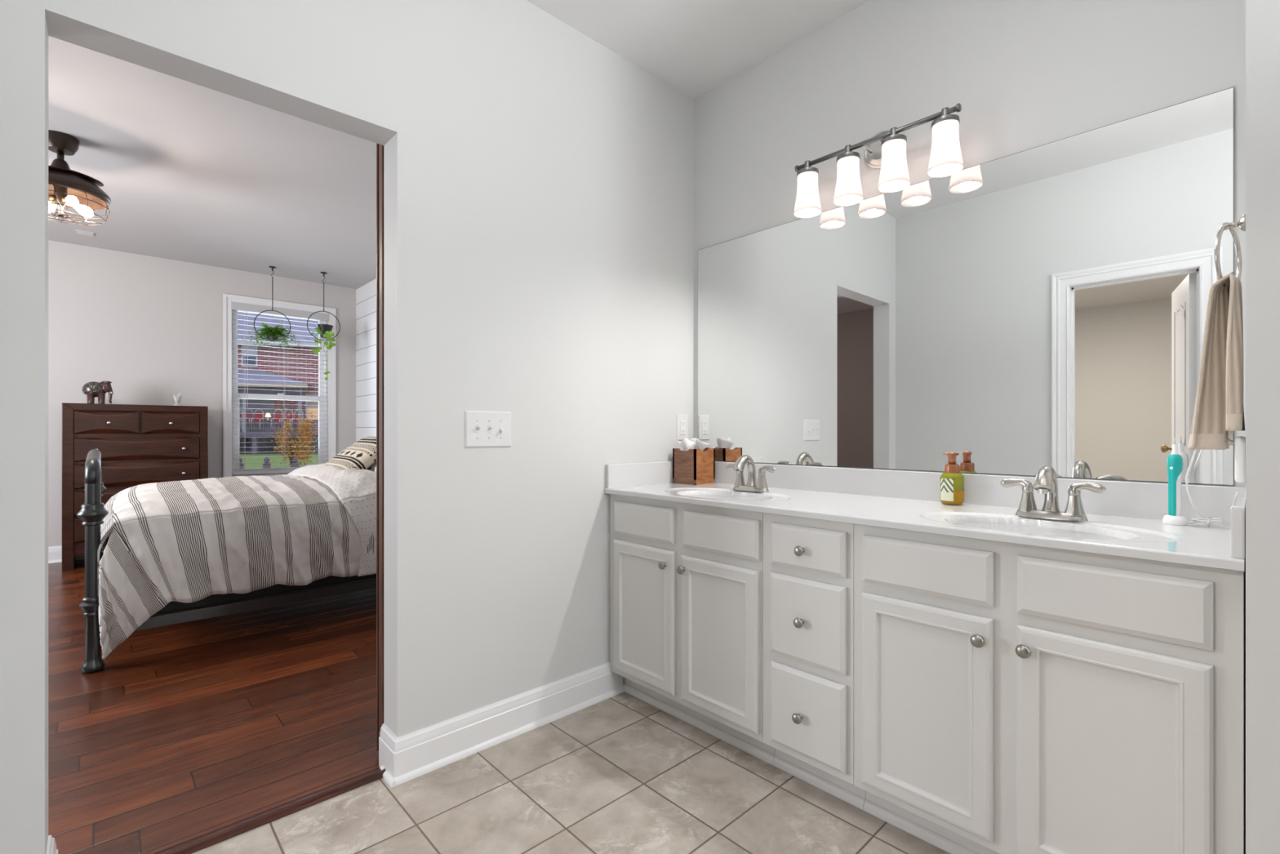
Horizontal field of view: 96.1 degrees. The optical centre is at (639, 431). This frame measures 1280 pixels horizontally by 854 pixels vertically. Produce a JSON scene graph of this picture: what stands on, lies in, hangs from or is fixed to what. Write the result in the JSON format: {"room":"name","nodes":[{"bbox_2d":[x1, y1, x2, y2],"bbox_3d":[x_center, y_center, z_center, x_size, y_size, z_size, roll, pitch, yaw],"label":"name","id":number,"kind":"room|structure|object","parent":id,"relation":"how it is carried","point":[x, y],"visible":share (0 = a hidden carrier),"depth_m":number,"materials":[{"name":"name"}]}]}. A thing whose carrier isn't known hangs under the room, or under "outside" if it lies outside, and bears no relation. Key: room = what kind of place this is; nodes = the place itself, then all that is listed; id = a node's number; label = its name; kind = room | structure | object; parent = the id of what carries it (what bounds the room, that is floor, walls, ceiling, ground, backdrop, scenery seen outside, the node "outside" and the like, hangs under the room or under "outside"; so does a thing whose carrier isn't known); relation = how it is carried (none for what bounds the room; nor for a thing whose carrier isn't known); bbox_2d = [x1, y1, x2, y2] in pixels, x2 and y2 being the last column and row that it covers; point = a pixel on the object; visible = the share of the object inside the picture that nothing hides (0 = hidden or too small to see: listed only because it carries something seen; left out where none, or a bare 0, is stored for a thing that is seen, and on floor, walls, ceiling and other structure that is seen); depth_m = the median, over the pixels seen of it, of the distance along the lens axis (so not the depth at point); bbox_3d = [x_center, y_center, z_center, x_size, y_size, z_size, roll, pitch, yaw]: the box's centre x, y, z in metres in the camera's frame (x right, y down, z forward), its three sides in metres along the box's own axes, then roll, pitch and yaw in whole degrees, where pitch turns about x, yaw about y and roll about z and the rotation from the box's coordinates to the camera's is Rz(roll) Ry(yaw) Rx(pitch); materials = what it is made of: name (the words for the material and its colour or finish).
{"room":"bathroom","nodes":[
{"label":"bathroom","id":0,"kind":"room"},
{"bbox_2d":[48,240,355,546],"bbox_3d":[-5.163,-0.254,4.810,5.427,2.728,0.140,0,0,-43],"label":"wall","id":1,"kind":"structure","parent":0,"point":[151,327],"depth_m":5.31,"materials":[{"name":"grey paint"}]},
{"bbox_2d":[48,545,102,563],"bbox_3d":[-5.149,1.042,4.707,5.307,0.135,0.030,0,0,-43],"label":"baseboard","id":2,"kind":"structure","parent":1,"relation":"attached to","point":[55,553],"depth_m":4.88,"materials":[{"name":"white"}]},
{"bbox_2d":[222,293,336,477],"bbox_3d":[-3.778,-0.408,6.067,1.077,1.907,0.175,0,0,-43],"label":"window","id":3,"kind":"structure","parent":1,"relation":"in","point":[230,410],"depth_m":5.90,"materials":[{"name":"white wood"}]},
{"bbox_2d":[231,302,328,475],"bbox_3d":[-3.754,-0.429,6.042,0.873,1.725,0.058,0,0,-43],"label":"window blind","id":4,"kind":"object","parent":3,"relation":"attached to","point":[237,306],"visible":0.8,"depth_m":5.97,"materials":[{"name":"grey plastic"}]},
{"bbox_2d":[153,766,385,853],"bbox_3d":[-1.107,1.103,1.620,0.750,0.013,0.055,0,0,-43],"label":"door threshold","id":5,"kind":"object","parent":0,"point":[197,843],"depth_m":1.65,"materials":[{"name":"brown wood"}]},
{"bbox_2d":[0,0,693,853],"bbox_3d":[-1.717,-0.254,1.037,5.307,2.728,0.120,0,0,-43],"label":"wall","id":6,"kind":"structure","parent":0,"point":[539,180],"depth_m":1.98,"materials":[{"name":"white paint"}]},
{"bbox_2d":[45,834,57,853],"bbox_3d":[-1.375,1.042,1.345,0.016,0.135,0.136,0,0,-43],"label":"baseboard","id":7,"kind":"structure","parent":6,"relation":"attached to","point":[51,845],"depth_m":1.37,"materials":[{"name":"white wood"}]},
{"bbox_2d":[376,143,383,751],"bbox_3d":[-0.454,-0.077,2.353,1.550,2.345,0.075,0,0,-43],"label":"door","id":8,"kind":"structure","parent":6,"relation":"in","point":[380,148],"depth_m":1.97,"materials":[{"name":"brown wood"}]},
{"bbox_2d":[378,723,396,777],"bbox_3d":[-0.815,1.042,1.869,0.016,0.135,0.136,0,0,-43],"label":"baseboard","id":9,"kind":"structure","parent":6,"relation":"in","point":[387,739],"depth_m":1.87,"materials":[{"name":"white"}]},
{"bbox_2d":[379,764,395,787],"bbox_3d":[-0.809,1.101,1.839,0.014,0.018,0.112,0,0,-43],"label":"trim","id":10,"kind":"structure","parent":6,"relation":"attached to","point":[387,776],"depth_m":1.82,"materials":[{"name":"white"}]},
{"bbox_2d":[464,410,511,448],"bbox_3d":[-0.533,-0.008,2.046,0.182,0.130,0.022,0,0,-43],"label":"switch plate","id":11,"kind":"object","parent":6,"relation":"attached to","point":[482,428],"visible":1,"depth_m":2.04,"materials":[{"name":"white plastic"}]},
{"bbox_2d":[393,662,624,785],"bbox_3d":[-0.430,1.042,2.138,0.974,0.135,0.030,0,0,-43],"label":"baseboard","id":12,"kind":"structure","parent":6,"relation":"attached to","point":[418,753],"depth_m":2.06,"materials":[{"name":"white"}]},
{"bbox_2d":[676,414,688,439],"bbox_3d":[0.203,-0.019,2.745,0.078,0.122,0.008,0,0,-43],"label":"electrical outlet","id":13,"kind":"object","parent":6,"relation":"attached to","point":[682,420],"visible":0.97,"depth_m":2.74,"materials":[{"name":"white plastic"}]},
{"bbox_2d":[680,420,685,435],"bbox_3d":[0.204,-0.019,2.743,0.036,0.070,0.003,0,0,-43],"label":"receptacle","id":14,"kind":"object","parent":13,"relation":"attached to","point":[682,423],"depth_m":2.74,"materials":[{"name":"grey plastic"}]},
{"bbox_2d":[48,0,870,288],"bbox_3d":[-2.035,-1.668,1.171,5.827,0.100,9.690,0,0,-43],"label":"ceiling","id":15,"kind":"structure","parent":0,"point":[190,172],"depth_m":3.28,"materials":[{"name":"grey paint"}]},
{"bbox_2d":[48,129,111,225],"bbox_3d":[-3.182,-1.399,3.162,0.407,0.438,0.407,0,0,-43],"label":"ceiling fan light","id":16,"kind":"object","parent":15,"relation":"hanging from","point":[67,188],"visible":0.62,"depth_m":3.14,"materials":[{"name":"brown metal"}]},
{"bbox_2d":[48,195,56,201],"bbox_3d":[-3.211,-1.253,3.086,0.117,0.074,0.076,0,0,-43],"label":"socket","id":17,"kind":"object","parent":16,"relation":"attached to","point":[51,197],"depth_m":3.12,"materials":[{"name":"gold"}]},
{"bbox_2d":[48,200,57,213],"bbox_3d":[-3.258,-1.253,3.191,0.076,0.074,0.117,0,0,-43],"label":"bulb","id":18,"kind":"object","parent":16,"relation":"attached to","point":[53,206],"depth_m":3.18,"materials":[{"name":"white glass"}]},
{"bbox_2d":[59,195,79,207],"bbox_3d":[-3.106,-1.253,3.133,0.076,0.074,0.117,0,0,-43],"label":"bulb","id":19,"kind":"object","parent":16,"relation":"attached to","point":[72,201],"depth_m":3.11,"materials":[{"name":"white glass"}]},
{"bbox_2d":[66,204,93,217],"bbox_3d":[-3.153,-1.253,3.238,0.117,0.074,0.076,0,0,-43],"label":"bulb","id":20,"kind":"object","parent":16,"relation":"attached to","point":[86,214],"depth_m":3.25,"materials":[{"name":"white glass"}]},
{"bbox_2d":[75,229,94,236],"bbox_3d":[-4.519,-1.614,4.687,0.110,0.008,0.120,0,0,-43],"label":"ceiling vent","id":21,"kind":"object","parent":15,"relation":"in","point":[77,232],"visible":1,"depth_m":4.68,"materials":[{"name":"white metal"}]},
{"bbox_2d":[242,266,300,347],"bbox_3d":[-3.632,-1.228,5.668,0.487,0.779,0.376,0,0,-43],"label":"hanging planter","id":22,"kind":"object","parent":15,"relation":"hanging from","point":[273,334],"visible":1,"depth_m":5.64,"materials":[{"name":"black metal"}]},
{"bbox_2d":[306,271,340,380],"bbox_3d":[-3.183,-1.068,5.823,0.295,1.099,0.207,0,0,-43],"label":"hanging planter","id":23,"kind":"object","parent":15,"relation":"hanging from","point":[324,331],"visible":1,"depth_m":5.79,"materials":[{"name":"black paint"}]},
{"bbox_2d":[48,559,950,853],"bbox_3d":[-2.299,1.170,0.944,6.583,0.120,9.720,0,0,-43],"label":"floor","id":24,"kind":"structure","parent":0,"point":[185,731],"depth_m":1.89,"materials":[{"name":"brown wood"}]},
{"bbox_2d":[62,402,208,571],"bbox_3d":[-4.395,0.441,5.046,0.935,1.338,0.484,0,0,-43],"label":"dresser","id":25,"kind":"object","parent":24,"relation":"on","point":[137,444],"visible":0.63,"depth_m":4.82,"materials":[{"name":"brown wood"}]},
{"bbox_2d":[81,381,113,404],"bbox_3d":[-4.551,-0.328,4.835,0.196,0.199,0.120,0,0,-43],"label":"elephant figurine","id":26,"kind":"object","parent":25,"relation":"on","point":[93,389],"visible":0.94,"depth_m":4.81,"materials":[{"name":"brown metal"}]},
{"bbox_2d":[81,381,103,395],"bbox_3d":[-4.568,-0.361,4.819,0.148,0.115,0.120,0,0,-43],"label":"blanket","id":27,"kind":"object","parent":26,"relation":"on","point":[93,388],"depth_m":4.78,"materials":[{"name":"fabric"}]},
{"bbox_2d":[171,393,182,405],"bbox_3d":[-4.176,-0.289,5.199,0.092,0.121,0.092,0,0,-43],"label":"figurine","id":28,"kind":"object","parent":25,"relation":"on","point":[178,399],"visible":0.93,"depth_m":5.18,"materials":[{"name":"white ceramic"}]},
{"bbox_2d":[76,448,376,673],"bbox_3d":[-2.315,0.475,3.945,2.174,1.270,1.653,0,0,-43],"label":"bed","id":29,"kind":"object","parent":24,"relation":"on","point":[92,513],"visible":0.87,"depth_m":2.68,"materials":[{"name":"grey metal"}]},
{"bbox_2d":[106,533,376,614],"bbox_3d":[-2.303,0.672,3.956,2.000,0.475,1.485,0,0,-43],"label":"mattress","id":30,"kind":"object","parent":29,"relation":"on","point":[214,599],"visible":0.02,"depth_m":3.16,"materials":[{"name":"black"}]},
{"bbox_2d":[97,463,376,659],"bbox_3d":[-2.372,0.646,3.822,1.798,0.823,1.672,0,0,-43],"label":"duvet","id":31,"kind":"object","parent":30,"relation":"on","point":[196,540],"visible":0.81,"depth_m":3.03,"materials":[{"name":"fabric"}]},
{"bbox_2d":[97,498,114,595],"bbox_3d":[-3.033,0.622,3.265,0.070,0.437,1.578,0,0,-43],"label":"drape","id":32,"kind":"object","parent":31,"relation":"hanging from","point":[107,528],"depth_m":2.79,"materials":[{"name":"fabric"}]},
{"bbox_2d":[324,435,376,469],"bbox_3d":[-2.027,0.192,4.101,0.407,0.312,0.624,0,0,-43],"label":"throw pillow","id":33,"kind":"object","parent":31,"relation":"on","point":[362,454],"visible":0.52,"depth_m":3.94,"materials":[{"name":"fabric"}]},
{"bbox_2d":[341,493,376,576],"bbox_3d":[-1.454,0.613,3.605,0.753,0.471,0.101,0,0,-43],"label":"drape","id":34,"kind":"object","parent":31,"relation":"hanging from","point":[358,511],"depth_m":3.38,"materials":[{"name":"white fabric"}]},
{"bbox_2d":[368,462,376,471],"bbox_3d":[-1.606,0.242,4.002,0.450,0.204,0.620,0,0,-43],"label":"bed pillow","id":35,"kind":"object","parent":31,"relation":"on","point":[373,468],"visible":0.02,"depth_m":3.93,"materials":[{"name":"white fabric"}]},
{"bbox_2d":[609,493,775,764],"bbox_3d":[0.313,0.686,2.322,0.579,0.848,0.771,0,0,-43],"label":"vanity cabinet","id":36,"kind":"object","parent":24,"relation":"on","point":[686,580],"visible":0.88,"depth_m":2.08,"materials":[{"name":"white wood"}]},
{"bbox_2d":[604,461,1245,571],"bbox_3d":[0.689,0.253,1.933,0.562,0.230,1.855,0,0,-43],"label":"countertop","id":37,"kind":"structure","parent":36,"relation":"on","point":[1125,519],"depth_m":1.66,"materials":[{"name":"white stone"}]},
{"bbox_2d":[672,448,715,484],"bbox_3d":[0.249,0.158,2.660,0.137,0.160,0.137,0,0,-43],"label":"tissue box cover","id":38,"kind":"object","parent":37,"relation":"on","point":[691,466],"visible":0.88,"depth_m":2.61,"materials":[{"name":"brown wood"}]},
{"bbox_2d":[675,437,709,451],"bbox_3d":[0.246,0.066,2.655,0.166,0.075,0.049,0,0,39],"label":"tissue","id":39,"kind":"object","parent":38,"relation":"on","point":[686,444],"visible":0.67,"depth_m":2.65,"materials":[{"name":"white paper"}]},
{"bbox_2d":[675,489,772,500],"bbox_3d":[0.317,0.305,2.205,0.288,0.125,0.410,0,0,-43],"label":"sink basin","id":40,"kind":"object","parent":37,"relation":"in","point":[724,495],"depth_m":2.31,"materials":[{"name":"white ceramic"}]},
{"bbox_2d":[726,454,776,492],"bbox_3d":[0.446,0.166,2.326,0.161,0.145,0.183,0,0,-2],"label":"bathroom faucet","id":41,"kind":"object","parent":37,"relation":"on","point":[761,486],"visible":1,"depth_m":2.29,"materials":[{"name":"silver metal"}]},
{"bbox_2d":[940,451,964,504],"bbox_3d":[1.020,0.151,1.881,0.070,0.170,0.070,0,0,-43],"label":"soap bottle","id":42,"kind":"object","parent":37,"relation":"on","point":[952,481],"visible":1,"depth_m":1.86,"materials":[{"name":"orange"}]},
{"bbox_2d":[945,515,1140,540],"bbox_3d":[1.004,0.305,1.470,0.288,0.125,0.414,0,0,-43],"label":"sink basin","id":43,"kind":"object","parent":37,"relation":"in","point":[1089,531],"depth_m":1.52,"materials":[{"name":"white ceramic"}]},
{"bbox_2d":[1000,465,1106,521],"bbox_3d":[1.133,0.166,1.591,0.161,0.145,0.183,0,0,-2],"label":"bathroom faucet","id":44,"kind":"object","parent":37,"relation":"on","point":[1046,479],"visible":1,"depth_m":1.56,"materials":[{"name":"silver metal"}]},
{"bbox_2d":[1162,514,1225,526],"bbox_3d":[1.404,0.227,1.464,0.115,0.023,0.044,0,0,23],"label":"charger","id":45,"kind":"object","parent":37,"relation":"on","point":[1168,519],"visible":1,"depth_m":1.46,"materials":[{"name":"white plastic"}]},
{"bbox_2d":[1166,436,1182,515],"bbox_3d":[1.373,0.115,1.478,0.032,0.202,0.030,0,0,-43],"label":"electric toothbrush","id":46,"kind":"object","parent":45,"relation":"on","point":[1175,460],"visible":1,"depth_m":1.47,"materials":[{"name":"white plastic"}]},
{"bbox_2d":[762,512,865,809],"bbox_3d":[0.682,0.686,1.927,0.579,0.848,0.310,0,0,-43],"label":"vanity cabinet","id":47,"kind":"object","parent":24,"relation":"on","point":[808,563],"visible":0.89,"depth_m":1.74,"materials":[{"name":"white wood"}]},
{"bbox_2d":[853,524,1245,853],"bbox_3d":[1.052,0.686,1.532,0.579,0.848,0.770,0,0,-43],"label":"vanity cabinet","id":48,"kind":"object","parent":24,"relation":"on","point":[1010,698],"visible":0.89,"depth_m":1.30,"materials":[{"name":"white wood"}]},
{"bbox_2d":[355,0,1245,487],"bbox_3d":[0.091,-0.254,3.076,0.120,2.728,9.570,0,0,-43],"label":"wall","id":49,"kind":"structure","parent":0,"point":[1024,75],"depth_m":1.99,"materials":[{"name":"white paint"}]},
{"bbox_2d":[793,102,964,217],"bbox_3d":[0.840,-0.978,2.072,0.154,0.257,0.605,0,0,-43],"label":"vanity light","id":50,"kind":"object","parent":49,"relation":"attached to","point":[886,151],"visible":1,"depth_m":2.02,"materials":[{"name":"white glass"}]},
{"bbox_2d":[697,86,1234,485],"bbox_3d":[0.896,-0.369,2.123,0.005,1.014,1.803,0,0,-43],"label":"wall mirror","id":51,"kind":"object","parent":49,"relation":"attached to","point":[1022,313],"visible":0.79,"depth_m":1.85,"materials":[{"name":"grey mirror"}]},
{"bbox_2d":[714,461,1240,525],"bbox_3d":[0.894,0.190,2.112,0.017,0.100,1.836,0,0,-43],"label":"backsplash","id":52,"kind":"structure","parent":49,"relation":"attached to","point":[1140,500],"depth_m":1.85,"materials":[{"name":"white stone"}]},
{"bbox_2d":[1187,273,1244,449],"bbox_3d":[1.271,-0.148,1.268,0.206,0.374,0.089,0,0,-43],"label":"hand towel","id":53,"kind":"object","parent":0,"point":[1219,410],"visible":1,"depth_m":1.24,"materials":[{"name":"beige fabric"}]},
{"bbox_2d":[1245,0,1279,853],"bbox_3d":[1.356,-0.254,1.194,0.602,2.728,0.132,0,0,-43],"label":"wall","id":54,"kind":"structure","parent":0,"point":[1262,16],"depth_m":1.02,"materials":[{"name":"white paint"}]},
{"bbox_2d":[1185,435,1245,518],"bbox_3d":[1.345,0.115,1.347,0.054,0.224,0.308,0,0,30],"label":"power cord","id":55,"kind":"object","parent":54,"relation":"attached to","point":[1239,442],"visible":0.82,"depth_m":1.22,"materials":[{"name":"white plastic"}]},
{"bbox_2d":[1214,213,1245,286],"bbox_3d":[1.301,-0.388,1.261,0.151,0.167,0.043,0,0,-38],"label":"towel ring","id":56,"kind":"object","parent":54,"relation":"attached to","point":[1242,223],"visible":0.94,"depth_m":1.25,"materials":[{"name":"silver metal"}]},
{"label":"outside","id":57,"kind":"structure","parent":0,"visible":0},
{"bbox_2d":[239,453,318,468],"bbox_3d":[-16.152,1.485,24.599,50.000,0.750,42.000,0,0,-43],"label":"ground","id":58,"kind":"structure","parent":57,"point":[274,459],"depth_m":22.67,"materials":[{"name":"green plant"}]},
{"bbox_2d":[239,456,299,469],"bbox_3d":[-7.257,1.210,12.035,4.500,1.400,0.146,0,0,-3],"label":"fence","id":59,"kind":"object","parent":58,"relation":"on","point":[295,460],"visible":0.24,"depth_m":11.98,"materials":[{"name":"metal"}]},
{"bbox_2d":[237,311,319,454],"bbox_3d":[-21.070,-3.090,32.328,18.000,9.600,10.150,0,0,-17],"label":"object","id":60,"kind":"structure","parent":58,"relation":"on","point":[257,442],"depth_m":29.43,"materials":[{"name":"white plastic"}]},
{"bbox_2d":[239,408,242,422],"bbox_3d":[-19.868,-0.564,28.349,0.416,1.148,0.528,0,0,-17],"label":"patio chair","id":61,"kind":"object","parent":60,"relation":"on","point":[240,413],"visible":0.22,"depth_m":28.50,"materials":[{"name":"grey"}]},
{"bbox_2d":[240,408,253,431],"bbox_3d":[-19.438,-0.564,28.479,0.416,1.148,0.528,0,0,-17],"label":"patio chair","id":62,"kind":"object","parent":60,"relation":"on","point":[249,415],"visible":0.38,"depth_m":28.62,"materials":[{"name":"red"}]},
{"bbox_2d":[246,412,252,421],"bbox_3d":[-19.485,-0.725,28.633,0.320,0.430,0.080,0,0,-17],"label":"cushion","id":63,"kind":"object","parent":62,"relation":"on","point":[249,415],"depth_m":28.61,"materials":[{"name":"red fabric"}]},
{"bbox_2d":[250,408,263,431],"bbox_3d":[-19.008,-0.564,28.609,0.416,1.148,0.528,0,0,-17],"label":"patio chair","id":64,"kind":"object","parent":60,"relation":"on","point":[257,417],"visible":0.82,"depth_m":28.73,"materials":[{"name":"red"}]},
{"bbox_2d":[254,412,262,421],"bbox_3d":[-19.055,-0.725,28.763,0.320,0.430,0.080,0,0,-17],"label":"cushion","id":65,"kind":"object","parent":64,"relation":"on","point":[257,416],"depth_m":28.73,"materials":[{"name":"red fabric"}]},
{"bbox_2d":[271,408,283,431],"bbox_3d":[-18.186,-0.564,28.857,0.416,1.148,0.528,0,0,-17],"label":"patio chair","id":66,"kind":"object","parent":60,"relation":"on","point":[280,415],"visible":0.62,"depth_m":28.98,"materials":[{"name":"red"}]},
{"bbox_2d":[274,413,281,421],"bbox_3d":[-18.232,-0.725,29.011,0.320,0.430,0.080,0,0,-17],"label":"cushion","id":67,"kind":"object","parent":66,"relation":"on","point":[278,415],"depth_m":28.97,"materials":[{"name":"red fabric"}]},
{"bbox_2d":[281,408,293,431],"bbox_3d":[-17.756,-0.564,28.986,0.416,1.148,0.528,0,0,-17],"label":"patio chair","id":68,"kind":"object","parent":60,"relation":"on","point":[289,418],"visible":0.52,"depth_m":29.12,"materials":[{"name":"red"}]},
{"bbox_2d":[284,413,292,421],"bbox_3d":[-17.802,-0.725,29.140,0.320,0.430,0.080,0,0,-17],"label":"cushion","id":69,"kind":"object","parent":68,"relation":"on","point":[286,415],"depth_m":29.11,"materials":[{"name":"red fabric"}]},
{"bbox_2d":[291,409,302,431],"bbox_3d":[-17.326,-0.564,29.116,0.416,1.148,0.528,0,0,-17],"label":"patio chair","id":70,"kind":"object","parent":60,"relation":"on","point":[295,415],"visible":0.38,"depth_m":29.22,"materials":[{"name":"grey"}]},
{"bbox_2d":[294,413,297,421],"bbox_3d":[-17.372,-0.725,29.270,0.320,0.430,0.080,0,0,-17],"label":"cushion","id":71,"kind":"object","parent":70,"relation":"on","point":[295,414],"depth_m":29.20,"materials":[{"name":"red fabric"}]},
{"bbox_3d":[-18.587,-0.275,28.768,0.380,0.570,0.374,0,0,-17],"label":"patio table","id":72,"kind":"object","parent":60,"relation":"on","visible":0},
{"bbox_2d":[265,413,271,420],"bbox_3d":[-18.587,-0.740,28.768,0.260,0.360,0.260,0,0,-17],"label":"table lamp","id":73,"kind":"object","parent":72,"relation":"on","point":[267,415],"visible":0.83,"depth_m":28.70,"materials":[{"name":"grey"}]},
{"bbox_2d":[271,407,318,466],"bbox_3d":[-12.031,0.329,19.931,1.655,2.377,1.109,0,0,-10],"label":"tree","id":74,"kind":"object","parent":58,"relation":"on","point":[303,446],"visible":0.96,"depth_m":19.93,"materials":[{"name":"brown plant"}]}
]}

